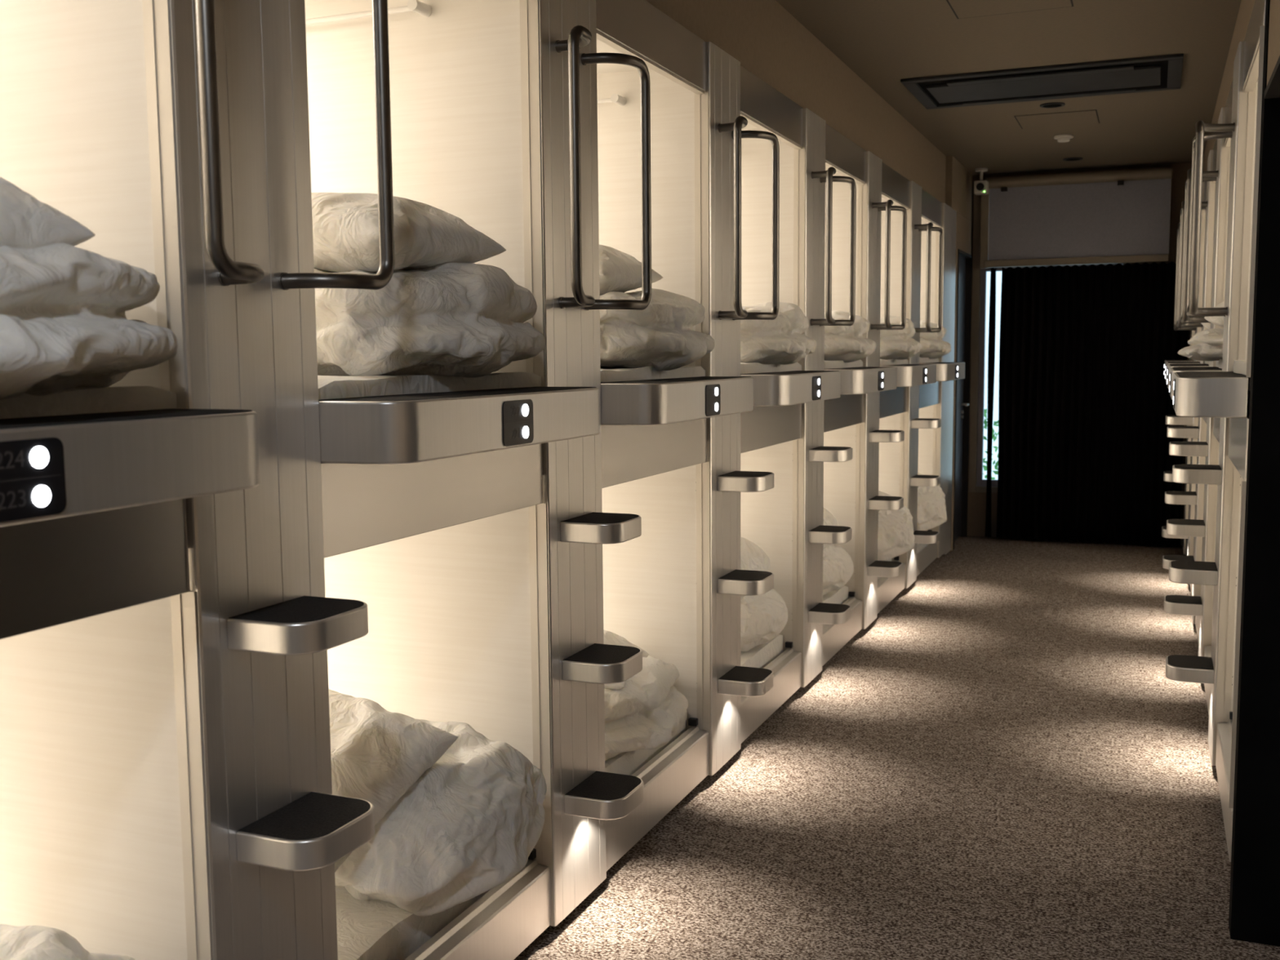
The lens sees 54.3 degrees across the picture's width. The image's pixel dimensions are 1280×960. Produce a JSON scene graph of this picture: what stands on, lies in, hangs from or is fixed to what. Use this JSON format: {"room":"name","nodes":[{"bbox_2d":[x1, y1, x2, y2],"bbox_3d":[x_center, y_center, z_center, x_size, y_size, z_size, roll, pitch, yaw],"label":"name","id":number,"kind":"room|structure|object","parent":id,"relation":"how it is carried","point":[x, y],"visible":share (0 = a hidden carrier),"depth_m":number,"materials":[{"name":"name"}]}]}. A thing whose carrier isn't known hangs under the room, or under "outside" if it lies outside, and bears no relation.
{"room":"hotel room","nodes":[
{"label":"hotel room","id":0,"kind":"room"},
{"bbox_2d":[304,0,599,464],"bbox_3d":[-1.228,-0.644,2.730,2.168,1.103,0.853,2,6,22],"label":"capsule","id":1,"kind":"object","parent":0,"point":[464,74],"visible":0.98,"depth_m":2.80,"materials":[{"name":"beige plastic"}]},
{"bbox_2d":[317,372,541,399],"bbox_3d":[-1.282,-0.219,2.796,1.960,0.037,0.809,2,6,22],"label":"mattress","id":2,"kind":"object","parent":1,"relation":"on","point":[330,387],"visible":0.24,"depth_m":2.33,"materials":[{"name":"white fabric"}]},
{"bbox_2d":[314,262,545,377],"bbox_3d":[-0.512,-0.328,2.559,0.597,0.240,0.586,1,6,15],"label":"duvet","id":3,"kind":"object","parent":2,"relation":"on","point":[466,320],"visible":0.6,"depth_m":2.33,"materials":[{"name":"white fabric"}]},
{"bbox_2d":[311,192,506,272],"bbox_3d":[-0.590,-0.489,2.515,0.517,0.162,0.387,3,7,30],"label":"pillow","id":4,"kind":"object","parent":3,"relation":"on","point":[345,225],"visible":0.52,"depth_m":2.35,"materials":[{"name":"white fabric"}]},
{"bbox_2d":[740,65,840,405],"bbox_3d":[-0.372,-0.862,4.799,2.168,1.103,0.853,2,6,22],"label":"capsule","id":5,"kind":"object","parent":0,"point":[765,108],"visible":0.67,"depth_m":4.83,"materials":[{"name":"beige plastic"}]},
{"bbox_2d":[740,361,801,373],"bbox_3d":[-0.425,-0.437,4.866,1.961,0.038,0.809,2,6,22],"label":"mattress","id":6,"kind":"object","parent":5,"relation":"on","point":[755,367],"visible":0.15,"depth_m":4.44,"materials":[{"name":"white fabric"}]},
{"bbox_2d":[740,302,816,364],"bbox_3d":[0.344,-0.545,4.629,0.597,0.240,0.586,1,6,14],"label":"duvet","id":7,"kind":"object","parent":6,"relation":"on","point":[779,340],"visible":0.43,"depth_m":4.41,"materials":[{"name":"white fabric"}]},
{"bbox_2d":[645,0,946,203],"bbox_3d":[-0.096,-1.422,3.175,0.060,0.332,10.841,2,6,22],"label":"wall","id":8,"kind":"structure","parent":0,"point":[767,41],"depth_m":4.96,"materials":[{"name":"beige paint"}]},
{"bbox_2d":[824,123,897,394],"bbox_3d":[0.056,-0.970,5.834,2.168,1.103,0.853,2,6,22],"label":"capsule","id":9,"kind":"object","parent":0,"point":[849,159],"visible":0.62,"depth_m":5.85,"materials":[{"name":"beige plastic"}]},
{"bbox_2d":[824,359,862,368],"bbox_3d":[0.003,-0.545,5.901,1.961,0.037,0.809,2,6,22],"label":"mattress","id":10,"kind":"object","parent":9,"relation":"on","point":[828,364],"visible":0.11,"depth_m":5.46,"materials":[{"name":"white fabric"}]},
{"bbox_2d":[824,310,876,362],"bbox_3d":[0.757,-0.652,5.670,0.633,0.237,0.623,2,6,22],"label":"duvet","id":11,"kind":"object","parent":10,"relation":"on","point":[846,344],"visible":0.27,"depth_m":5.45,"materials":[{"name":"white fabric"}]},
{"bbox_2d":[514,535,1279,959],"bbox_3d":[0.910,1.046,3.620,6.200,0.080,12.350,2,6,22],"label":"floor","id":12,"kind":"structure","parent":0,"point":[1006,762],"depth_m":3.82,"materials":[{"name":"carpet"}]},
{"bbox_2d":[0,497,212,959],"bbox_3d":[-1.721,0.588,1.840,2.006,1.158,0.853,2,6,22],"label":"capsule","id":13,"kind":"object","parent":12,"relation":"on","point":[104,836],"visible":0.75,"depth_m":1.88,"materials":[{"name":"beige plastic"}]},
{"bbox_2d":[0,0,259,526],"bbox_3d":[-1.656,-0.536,1.695,2.168,1.103,0.853,2,6,22],"label":"capsule","id":14,"kind":"object","parent":13,"relation":"on","point":[87,131],"visible":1,"depth_m":1.76,"materials":[{"name":"beige plastic"}]},
{"bbox_2d":[0,385,177,418],"bbox_3d":[-1.711,-0.111,1.762,1.957,0.037,0.809,2,6,22],"label":"mattress","id":15,"kind":"object","parent":14,"relation":"on","point":[73,401],"visible":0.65,"depth_m":1.62,"materials":[{"name":"white fabric"}]},
{"bbox_2d":[0,243,177,399],"bbox_3d":[-0.904,-0.201,1.512,0.633,0.207,0.623,2,6,21],"label":"duvet","id":16,"kind":"object","parent":15,"relation":"on","point":[64,322],"visible":0.96,"depth_m":1.43,"materials":[{"name":"white fabric"}]},
{"bbox_2d":[0,176,95,248],"bbox_3d":[-0.967,-0.309,1.466,0.517,0.163,0.387,3,7,33],"label":"pillow","id":17,"kind":"object","parent":16,"relation":"on","point":[27,222],"visible":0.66,"depth_m":1.44,"materials":[{"name":"white fabric"}]},
{"bbox_3d":[-1.732,0.993,1.887,1.891,0.099,0.809,2,6,22],"label":"mattress","id":18,"kind":"object","parent":13,"relation":"on","visible":0},
{"bbox_2d":[0,924,135,959],"bbox_3d":[-0.976,0.794,1.640,0.675,0.360,0.583,2,6,25],"label":"duvet","id":19,"kind":"object","parent":18,"relation":"on","point":[30,942],"visible":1,"depth_m":1.71,"materials":[{"name":"white fabric"}]},
{"bbox_2d":[168,0,395,959],"bbox_3d":[-0.536,0.018,1.901,0.193,2.266,0.428,2,6,22],"label":"post","id":20,"kind":"object","parent":12,"relation":"on","point":[277,830],"visible":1,"depth_m":1.90,"materials":[{"name":"metal"}]},
{"bbox_2d":[320,443,552,959],"bbox_3d":[-1.293,0.479,2.875,2.006,1.158,0.853,2,6,22],"label":"capsule","id":21,"kind":"object","parent":12,"relation":"on","point":[447,557],"visible":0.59,"depth_m":2.90,"materials":[{"name":"beige plastic"}]},
{"bbox_2d":[335,885,489,959],"bbox_3d":[-1.304,0.885,2.922,1.891,0.099,0.809,2,6,22],"label":"mattress","id":22,"kind":"object","parent":21,"relation":"on","point":[374,929],"visible":0.07,"depth_m":2.49,"materials":[{"name":"white fabric"}]},
{"bbox_2d":[334,719,546,915],"bbox_3d":[-0.548,0.698,2.676,0.675,0.335,0.583,2,6,25],"label":"duvet","id":23,"kind":"object","parent":22,"relation":"on","point":[473,820],"visible":0.45,"depth_m":2.48,"materials":[{"name":"white fabric"}]},
{"bbox_2d":[328,688,457,872],"bbox_3d":[-0.684,0.567,2.521,0.530,0.267,0.348,3,7,32],"label":"pillow","id":24,"kind":"object","parent":23,"relation":"on","point":[377,753],"visible":0.27,"depth_m":2.44,"materials":[{"name":"white fabric"}]},
{"bbox_2d":[538,0,651,926],"bbox_3d":[-0.108,-0.091,2.936,0.193,2.266,0.428,2,6,22],"label":"post","id":25,"kind":"object","parent":12,"relation":"on","point":[584,796],"visible":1,"depth_m":2.93,"materials":[{"name":"grey metal"}]},
{"bbox_2d":[600,417,711,871],"bbox_3d":[-0.865,0.370,3.909,2.006,1.158,0.853,2,6,22],"label":"capsule","id":26,"kind":"object","parent":12,"relation":"on","point":[656,583],"visible":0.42,"depth_m":3.93,"materials":[{"name":"beige plastic"}]},
{"bbox_2d":[604,710,687,775],"bbox_3d":[-0.876,0.775,3.956,1.891,0.100,0.809,2,6,22],"label":"mattress","id":27,"kind":"object","parent":26,"relation":"on","point":[625,762],"visible":0.06,"depth_m":3.56,"materials":[{"name":"white fabric"}]},
{"bbox_2d":[604,655,688,760],"bbox_3d":[-0.182,0.640,3.684,0.634,0.240,0.696,1,6,15],"label":"duvet","id":28,"kind":"object","parent":27,"relation":"on","point":[646,713],"visible":0.29,"depth_m":3.48,"materials":[{"name":"white fabric"}]},
{"bbox_2d":[603,630,648,689],"bbox_3d":[-0.260,0.525,3.676,0.517,0.172,0.387,1,6,11],"label":"pillow","id":29,"kind":"object","parent":28,"relation":"on","point":[609,637],"visible":0.07,"depth_m":3.68,"materials":[{"name":"white fabric"}]},
{"bbox_2d":[595,0,753,425],"bbox_3d":[-0.800,-0.753,3.764,2.168,1.103,0.853,2,6,22],"label":"capsule","id":30,"kind":"object","parent":26,"relation":"on","point":[674,57],"visible":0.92,"depth_m":3.80,"materials":[{"name":"beige plastic"}]},
{"bbox_2d":[600,365,705,382],"bbox_3d":[-0.854,-0.328,3.831,1.961,0.037,0.809,2,6,22],"label":"mattress","id":31,"kind":"object","parent":30,"relation":"on","point":[607,374],"visible":0.2,"depth_m":3.40,"materials":[{"name":"white fabric"}]},
{"bbox_2d":[599,288,715,370],"bbox_3d":[-0.099,-0.435,3.601,0.633,0.237,0.623,1,6,19],"label":"duvet","id":32,"kind":"object","parent":31,"relation":"on","point":[661,335],"visible":0.48,"depth_m":3.37,"materials":[{"name":"white fabric"}]},
{"bbox_2d":[599,244,662,295],"bbox_3d":[-0.246,-0.598,3.582,0.517,0.164,0.386,2,6,26],"label":"pillow","id":33,"kind":"object","parent":32,"relation":"on","point":[620,271],"visible":0.19,"depth_m":3.46,"materials":[{"name":"white fabric"}]},
{"bbox_2d":[700,41,779,775],"bbox_3d":[0.320,-0.199,3.971,0.193,2.266,0.428,2,6,22],"label":"post","id":34,"kind":"object","parent":12,"relation":"on","point":[730,681],"visible":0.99,"depth_m":3.95,"materials":[{"name":"grey metal"}]},
{"bbox_2d":[740,403,804,743],"bbox_3d":[-0.437,0.262,4.944,2.006,1.158,0.853,2,6,22],"label":"capsule","id":35,"kind":"object","parent":12,"relation":"on","point":[771,440],"visible":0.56,"depth_m":4.95,"materials":[{"name":"beige plastic"}]},
{"bbox_2d":[740,634,782,668],"bbox_3d":[-0.448,0.667,4.991,1.891,0.100,0.809,2,6,22],"label":"mattress","id":36,"kind":"object","parent":35,"relation":"on","point":[759,656],"visible":0.06,"depth_m":4.75,"materials":[{"name":"white fabric"}]},
{"bbox_2d":[740,537,787,651],"bbox_3d":[0.257,0.424,4.777,0.578,0.441,0.498,2,6,27],"label":"duvet","id":37,"kind":"object","parent":36,"relation":"on","point":[764,616],"visible":0.27,"depth_m":4.65,"materials":[{"name":"white fabric"}]},
{"bbox_2d":[795,108,856,687],"bbox_3d":[0.748,-0.308,5.005,0.193,2.266,0.428,2,6,22],"label":"post","id":38,"kind":"object","parent":12,"relation":"on","point":[816,613],"visible":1,"depth_m":4.99,"materials":[{"name":"grey metal"}]},
{"bbox_2d":[822,394,865,666],"bbox_3d":[-0.009,0.153,5.979,2.006,1.158,0.853,2,6,22],"label":"capsule","id":39,"kind":"object","parent":12,"relation":"on","point":[844,425],"visible":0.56,"depth_m":5.98,"materials":[{"name":"beige plastic"}]},
{"bbox_2d":[822,586,848,604],"bbox_3d":[-0.020,0.558,6.026,1.891,0.100,0.809,2,6,22],"label":"mattress","id":40,"kind":"object","parent":39,"relation":"on","point":[840,596],"visible":0.09,"depth_m":5.86,"materials":[{"name":"white fabric"}]},
{"bbox_2d":[822,507,853,595],"bbox_3d":[0.685,0.316,5.812,0.578,0.441,0.498,2,6,27],"label":"duvet","id":41,"kind":"object","parent":40,"relation":"on","point":[837,564],"visible":0.19,"depth_m":5.70,"materials":[{"name":"white fabric"}]},
{"bbox_2d":[859,151,906,629],"bbox_3d":[1.176,-0.416,6.040,0.193,2.266,0.428,2,6,22],"label":"post","id":42,"kind":"object","parent":12,"relation":"on","point":[873,568],"visible":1,"depth_m":6.03,"materials":[{"name":"grey metal"}]},
{"bbox_2d":[877,386,908,613],"bbox_3d":[0.419,0.044,7.013,2.006,1.158,0.853,2,6,22],"label":"capsule","id":43,"kind":"object","parent":12,"relation":"on","point":[893,403],"visible":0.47,"depth_m":7.00,"materials":[{"name":"beige plastic"}]},
{"bbox_3d":[0.408,0.450,7.060,1.890,0.100,0.809,2,6,22],"label":"mattress","id":44,"kind":"object","parent":43,"relation":"on","visible":0},
{"bbox_2d":[877,505,915,560],"bbox_3d":[1.165,0.263,6.815,0.675,0.335,0.583,2,6,25],"label":"duvet","id":45,"kind":"object","parent":44,"relation":"on","point":[895,527],"visible":0.25,"depth_m":6.61,"materials":[{"name":"white fabric"}]},
{"bbox_2d":[878,490,891,511],"bbox_3d":[1.029,0.132,6.659,0.530,0.267,0.348,3,7,32],"label":"pillow","id":46,"kind":"object","parent":45,"relation":"on","point":[880,493],"visible":0.02,"depth_m":6.63,"materials":[{"name":"white fabric"}]},
{"bbox_2d":[902,181,942,588],"bbox_3d":[1.604,-0.525,7.075,0.193,2.266,0.428,2,6,22],"label":"post","id":47,"kind":"object","parent":12,"relation":"on","point":[915,423],"visible":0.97,"depth_m":7.06,"materials":[{"name":"grey metal"}]},
{"bbox_2d":[916,381,940,576],"bbox_3d":[0.847,-0.064,8.048,2.006,1.158,0.853,2,6,22],"label":"capsule","id":48,"kind":"object","parent":12,"relation":"on","point":[929,439],"visible":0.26,"depth_m":8.03,"materials":[{"name":"beige plastic"}]},
{"bbox_3d":[0.836,0.341,8.095,1.890,0.101,0.809,2,6,22],"label":"mattress","id":49,"kind":"object","parent":48,"relation":"on","visible":0},
{"bbox_2d":[917,485,946,530],"bbox_3d":[1.593,0.154,7.849,0.675,0.335,0.583,2,6,25],"label":"duvet","id":50,"kind":"object","parent":49,"relation":"on","point":[931,507],"visible":0.26,"depth_m":7.65,"materials":[{"name":"white fabric"}]},
{"bbox_2d":[937,203,951,557],"bbox_3d":[1.966,-0.636,8.137,0.050,2.266,0.296,2,6,22],"label":"end post","id":51,"kind":"object","parent":12,"relation":"on","point":[947,210],"visible":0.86,"depth_m":8.10,"materials":[{"name":"metal"}]},
{"bbox_2d":[943,208,956,554],"bbox_3d":[2.063,-0.649,8.373,0.050,2.290,0.212,2,6,22],"label":"metal pillar","id":52,"kind":"structure","parent":12,"relation":"on","point":[953,211],"depth_m":8.36,"materials":[{"name":"metal"}]},
{"bbox_2d":[1161,182,1204,584],"bbox_3d":[3.131,-0.548,7.169,0.193,2.266,0.428,2,6,22],"label":"post","id":53,"kind":"object","parent":12,"relation":"on","point":[1170,420],"visible":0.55,"depth_m":7.11,"materials":[{"name":"grey metal"}]},
{"bbox_2d":[1182,330,1192,554],"bbox_3d":[3.625,-0.655,8.177,0.050,2.266,0.296,2,6,22],"label":"end post","id":54,"kind":"object","parent":12,"relation":"on","point":[1191,331],"visible":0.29,"depth_m":8.16,"materials":[{"name":"metal"}]},
{"bbox_2d":[1162,150,1213,624],"bbox_3d":[2.703,-0.440,6.135,0.193,2.266,0.428,2,6,22],"label":"post","id":55,"kind":"object","parent":12,"relation":"on","point":[1172,497],"visible":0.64,"depth_m":6.08,"materials":[{"name":"grey metal"}]},
{"bbox_2d":[1164,106,1225,656],"bbox_3d":[2.275,-0.331,5.100,0.193,2.266,0.428,2,6,22],"label":"post","id":56,"kind":"object","parent":12,"relation":"on","point":[1173,604],"visible":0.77,"depth_m":5.06,"materials":[{"name":"grey metal"}]},
{"bbox_2d":[1165,41,1255,765],"bbox_3d":[1.846,-0.222,4.065,0.193,2.266,0.428,2,6,22],"label":"post","id":57,"kind":"object","parent":12,"relation":"on","point":[1180,668],"visible":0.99,"depth_m":4.01,"materials":[{"name":"metal"}]},
{"bbox_2d":[1185,390,1249,555],"bbox_3d":[4.325,-0.023,7.342,2.006,1.158,0.853,2,6,22],"label":"capsule","id":58,"kind":"object","parent":12,"relation":"on","point":[1189,439],"visible":0.06,"depth_m":8.11,"materials":[{"name":"beige plastic"}]},
{"bbox_2d":[1189,395,1249,595],"bbox_3d":[3.897,0.085,6.307,2.006,1.158,0.853,2,6,22],"label":"capsule","id":59,"kind":"object","parent":12,"relation":"on","point":[1196,419],"visible":0.02,"depth_m":7.07,"materials":[{"name":"beige plastic"}]},
{"bbox_2d":[1195,404,1249,640],"bbox_3d":[3.469,0.194,5.272,2.006,1.158,0.853,2,6,22],"label":"capsule","id":60,"kind":"object","parent":12,"relation":"on","point":[1203,429],"visible":0.12,"depth_m":6.02,"materials":[{"name":"beige plastic"}]},
{"bbox_2d":[1203,414,1248,715],"bbox_3d":[3.041,0.303,4.238,2.006,1.158,0.853,2,6,22],"label":"capsule","id":61,"kind":"object","parent":12,"relation":"on","point":[1215,437],"visible":0.13,"depth_m":4.98,"materials":[{"name":"beige plastic"}]},
{"bbox_2d":[1215,417,1248,862],"bbox_3d":[2.613,0.411,3.203,2.006,1.158,0.853,2,6,22],"label":"capsule","id":62,"kind":"object","parent":12,"relation":"on","point":[1236,460],"visible":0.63,"depth_m":3.92,"materials":[{"name":"beige plastic"}]},
{"bbox_2d":[880,161,936,386],"bbox_3d":[0.484,-1.079,6.869,2.168,1.103,0.853,2,6,22],"label":"capsule","id":63,"kind":"object","parent":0,"point":[895,187],"visible":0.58,"depth_m":6.88,"materials":[{"name":"beige laminate"}]},
{"bbox_2d":[880,358,908,365],"bbox_3d":[0.431,-0.654,6.935,1.961,0.038,0.809,2,6,22],"label":"mattress","id":64,"kind":"object","parent":63,"relation":"on","point":[883,362],"visible":0.19,"depth_m":6.57,"materials":[{"name":"white fabric"}]},
{"bbox_2d":[880,316,920,359],"bbox_3d":[1.200,-0.762,6.698,0.597,0.240,0.586,1,6,15],"label":"duvet","id":65,"kind":"object","parent":64,"relation":"on","point":[899,344],"visible":0.29,"depth_m":6.49,"materials":[{"name":"white fabric"}]},
{"bbox_2d":[919,189,964,381],"bbox_3d":[0.912,-1.188,7.903,2.168,1.103,0.853,2,6,22],"label":"capsule","id":66,"kind":"object","parent":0,"point":[931,207],"visible":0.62,"depth_m":7.92,"materials":[{"name":"beige laminate"}]},
{"bbox_2d":[919,356,938,363],"bbox_3d":[0.859,-0.762,7.970,1.961,0.037,0.809,2,6,22],"label":"mattress","id":67,"kind":"object","parent":66,"relation":"on","point":[922,360],"visible":0.11,"depth_m":7.53,"materials":[{"name":"white fabric"}]},
{"bbox_2d":[919,320,951,359],"bbox_3d":[1.613,-0.870,7.740,0.633,0.237,0.623,2,6,20],"label":"duvet","id":68,"kind":"object","parent":67,"relation":"on","point":[932,346],"visible":0.3,"depth_m":7.52,"materials":[{"name":"white fabric"}]},
{"bbox_2d":[945,155,973,551],"bbox_3d":[2.190,-0.848,8.731,0.100,2.635,1.009,2,6,22],"label":"wall","id":69,"kind":"structure","parent":0,"point":[958,180],"depth_m":8.52,"materials":[{"name":"beige paint"}]},
{"bbox_2d":[952,248,972,549],"bbox_3d":[2.256,-0.574,8.873,0.111,2.060,0.660,2,6,22],"label":"door","id":70,"kind":"structure","parent":69,"relation":"in","point":[962,395],"depth_m":9.07,"materials":[{"name":"metal"}]},
{"bbox_2d":[775,0,1241,175],"bbox_3d":[0.886,-1.675,3.345,6.200,0.120,12.350,2,6,22],"label":"ceiling","id":71,"kind":"structure","parent":0,"point":[884,42],"depth_m":5.41,"materials":[{"name":"beige paint"}]},
{"bbox_2d":[973,168,988,195],"bbox_3d":[2.381,-2.083,8.707,0.090,0.174,0.110,2,6,22],"label":"security camera","id":72,"kind":"object","parent":71,"relation":"attached to","point":[980,187],"visible":1,"depth_m":8.67,"materials":[{"name":"white plastic"}]},
{"bbox_2d":[946,0,1073,18],"bbox_3d":[1.325,-1.732,4.489,0.420,0.002,0.420,2,6,22],"label":"access hatch","id":73,"kind":"object","parent":71,"relation":"attached to","point":[962,9],"visible":1,"depth_m":4.59,"materials":[{"name":"beige paint"}]},
{"bbox_2d":[900,53,1183,109],"bbox_3d":[1.910,-1.871,5.918,1.210,0.025,0.730,2,6,22],"label":"air conditioner","id":74,"kind":"object","parent":71,"relation":"attached to","point":[1158,73],"visible":1,"depth_m":5.83,"materials":[{"name":"grey metal"}]},
{"bbox_2d":[1040,102,1065,107],"bbox_3d":[2.131,-1.937,6.450,0.124,0.006,0.124,2,6,22],"label":"recessed light","id":75,"kind":"object","parent":71,"relation":"in","point":[1054,104],"visible":1,"depth_m":6.44,"materials":[{"name":"black metal"}]},
{"bbox_2d":[1013,109,1099,128],"bbox_3d":[2.298,-1.982,6.865,0.420,0.002,0.420,2,6,22],"label":"access hatch","id":76,"kind":"object","parent":71,"relation":"attached to","point":[1086,117],"visible":1,"depth_m":6.85,"materials":[{"name":"beige paint"}]},
{"bbox_2d":[1053,134,1073,142],"bbox_3d":[2.510,-2.022,7.393,0.110,0.034,0.110,2,6,22],"label":"smoke detector","id":77,"kind":"object","parent":71,"relation":"attached to","point":[1060,138],"visible":1,"depth_m":7.36,"materials":[{"name":"white plastic"}]},
{"bbox_2d":[1062,157,1082,160],"bbox_3d":[2.874,-2.129,8.286,0.124,0.006,0.124,2,6,22],"label":"recessed light","id":78,"kind":"object","parent":71,"relation":"in","point":[1068,158],"visible":1,"depth_m":8.28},
{"bbox_2d":[967,162,1191,546],"bbox_3d":[3.153,-0.876,8.933,6.000,2.635,0.100,2,6,22],"label":"wall","id":79,"kind":"structure","parent":0,"point":[976,501],"depth_m":8.74,"materials":[{"name":"beige paint"}]},
{"bbox_2d":[968,193,1131,493],"bbox_3d":[2.930,-1.005,8.954,1.075,2.230,0.065,2,6,22],"label":"window","id":80,"kind":"structure","parent":79,"relation":"in","point":[977,482],"depth_m":9.13,"materials":[{"name":"clear glass"}]},
{"bbox_2d":[979,166,1172,268],"bbox_3d":[3.018,-1.819,8.700,1.250,0.640,0.090,2,6,22],"label":"roller blind","id":81,"kind":"object","parent":80,"relation":"attached to","point":[1111,216],"visible":0.89,"depth_m":8.69,"materials":[{"name":"grey fabric"}]},
{"bbox_2d":[985,267,995,537],"bbox_3d":[2.529,-0.550,9.007,0.030,1.941,0.051,-4,7,-34],"label":"curtain","id":82,"kind":"object","parent":81,"relation":"hanging from","point":[992,321],"visible":1,"depth_m":8.99,"materials":[{"name":"fabric"}]},
{"bbox_2d":[995,262,1187,546],"bbox_3d":[3.146,-0.528,8.737,1.235,1.941,0.049,2,6,22],"label":"curtain","id":83,"kind":"object","parent":81,"relation":"hanging from","point":[1085,401],"visible":0.94,"depth_m":8.74,"materials":[{"name":"black fabric"}]},
{"bbox_2d":[1164,330,1195,376],"bbox_3d":[4.241,-1.151,7.258,2.168,1.103,0.853,2,6,22],"label":"capsule","id":84,"kind":"object","parent":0,"point":[1193,331],"visible":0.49,"depth_m":7.67,"materials":[{"name":"beige plastic"}]},
{"bbox_2d":[1164,170,1207,381],"bbox_3d":[3.813,-1.043,6.224,2.168,1.103,0.853,2,6,22],"label":"capsule","id":85,"kind":"object","parent":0,"point":[1203,211],"visible":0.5,"depth_m":6.93,"materials":[{"name":"beige laminate"}]},
{"bbox_2d":[1166,138,1217,389],"bbox_3d":[3.385,-0.934,5.189,2.168,1.103,0.853,2,6,22],"label":"capsule","id":86,"kind":"object","parent":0,"point":[1212,184],"visible":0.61,"depth_m":5.89,"materials":[{"name":"beige plastic"}]},
{"bbox_3d":[3.445,-0.506,5.209,1.961,0.038,0.809,2,6,22],"label":"mattress","id":87,"kind":"object","parent":86,"relation":"on","visible":0},
{"bbox_2d":[1177,337,1198,356],"bbox_3d":[2.730,-0.598,5.526,0.640,0.124,0.617,2,6,25],"label":"duvet","id":88,"kind":"object","parent":87,"relation":"on","point":[1190,341],"visible":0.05,"depth_m":5.65,"materials":[{"name":"white fabric"}]},
{"bbox_2d":[1201,322,1210,328],"bbox_3d":[2.769,-0.722,5.498,0.517,0.163,0.386,2,6,20],"label":"pillow","id":89,"kind":"object","parent":88,"relation":"on","point":[1207,325],"visible":0.05,"depth_m":5.64,"materials":[{"name":"white fabric"}]},
{"bbox_2d":[1168,79,1233,399],"bbox_3d":[2.957,-0.826,4.154,2.168,1.103,0.853,2,6,22],"label":"capsule","id":90,"kind":"object","parent":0,"point":[1225,151],"visible":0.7,"depth_m":4.85,"materials":[{"name":"beige plastic"}]},
{"bbox_2d":[1215,359,1222,368],"bbox_3d":[3.017,-0.396,4.174,1.961,0.036,0.809,2,6,22],"label":"mattress","id":91,"kind":"object","parent":90,"relation":"on","point":[1219,363],"visible":0.12,"depth_m":4.56,"materials":[{"name":"white fabric"}]},
{"bbox_2d":[1181,328,1223,360],"bbox_3d":[2.281,-0.491,4.497,0.603,0.126,0.585,2,6,23],"label":"duvet","id":92,"kind":"object","parent":91,"relation":"on","point":[1210,341],"visible":0.42,"depth_m":4.45,"materials":[{"name":"white fabric"}]},
{"bbox_2d":[1204,301,1224,326],"bbox_3d":[2.341,-0.614,4.463,0.517,0.162,0.387,1,6,12],"label":"pillow","id":93,"kind":"object","parent":92,"relation":"on","point":[1217,320],"visible":0.1,"depth_m":4.59,"materials":[{"name":"white fabric"}]},
{"bbox_2d":[1173,0,1266,417],"bbox_3d":[2.529,-0.717,3.120,2.168,1.103,0.853,2,6,22],"label":"capsule","id":94,"kind":"object","parent":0,"point":[1211,394],"visible":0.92,"depth_m":3.53,"materials":[{"name":"beige plastic"}]},
{"bbox_2d":[1233,360,1246,375],"bbox_3d":[2.589,-0.288,3.139,1.961,0.038,0.809,2,6,22],"label":"mattress","id":95,"kind":"object","parent":94,"relation":"on","point":[1239,366],"visible":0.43,"depth_m":3.53,"materials":[{"name":"white fabric"}]},
{"bbox_2d":[1202,0,1255,171],"bbox_3d":[2.652,-1.691,5.597,0.060,0.332,6.260,2,6,22],"label":"wall","id":96,"kind":"structure","parent":0,"point":[1246,8],"depth_m":5.14,"materials":[{"name":"beige paint"}]},
{"bbox_2d":[1228,0,1279,946],"bbox_3d":[2.377,-0.209,2.415,2.148,2.635,0.082,2,6,22],"label":"wall","id":97,"kind":"structure","parent":0,"point":[1254,914],"depth_m":2.83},
{"bbox_2d":[1266,0,1279,84],"bbox_3d":[0.366,0.030,0.235,0.090,2.635,5.505,2,6,22],"label":"wall","id":98,"kind":"structure","parent":0,"point":[1273,50],"depth_m":2.58,"materials":[{"name":"beige paint"}]},
{"bbox_2d":[1264,55,1279,98],"bbox_3d":[1.126,-0.766,2.017,0.104,0.015,1.494,2,6,22],"label":"trim","id":99,"kind":"structure","parent":98,"relation":"attached to","point":[1273,88],"depth_m":2.59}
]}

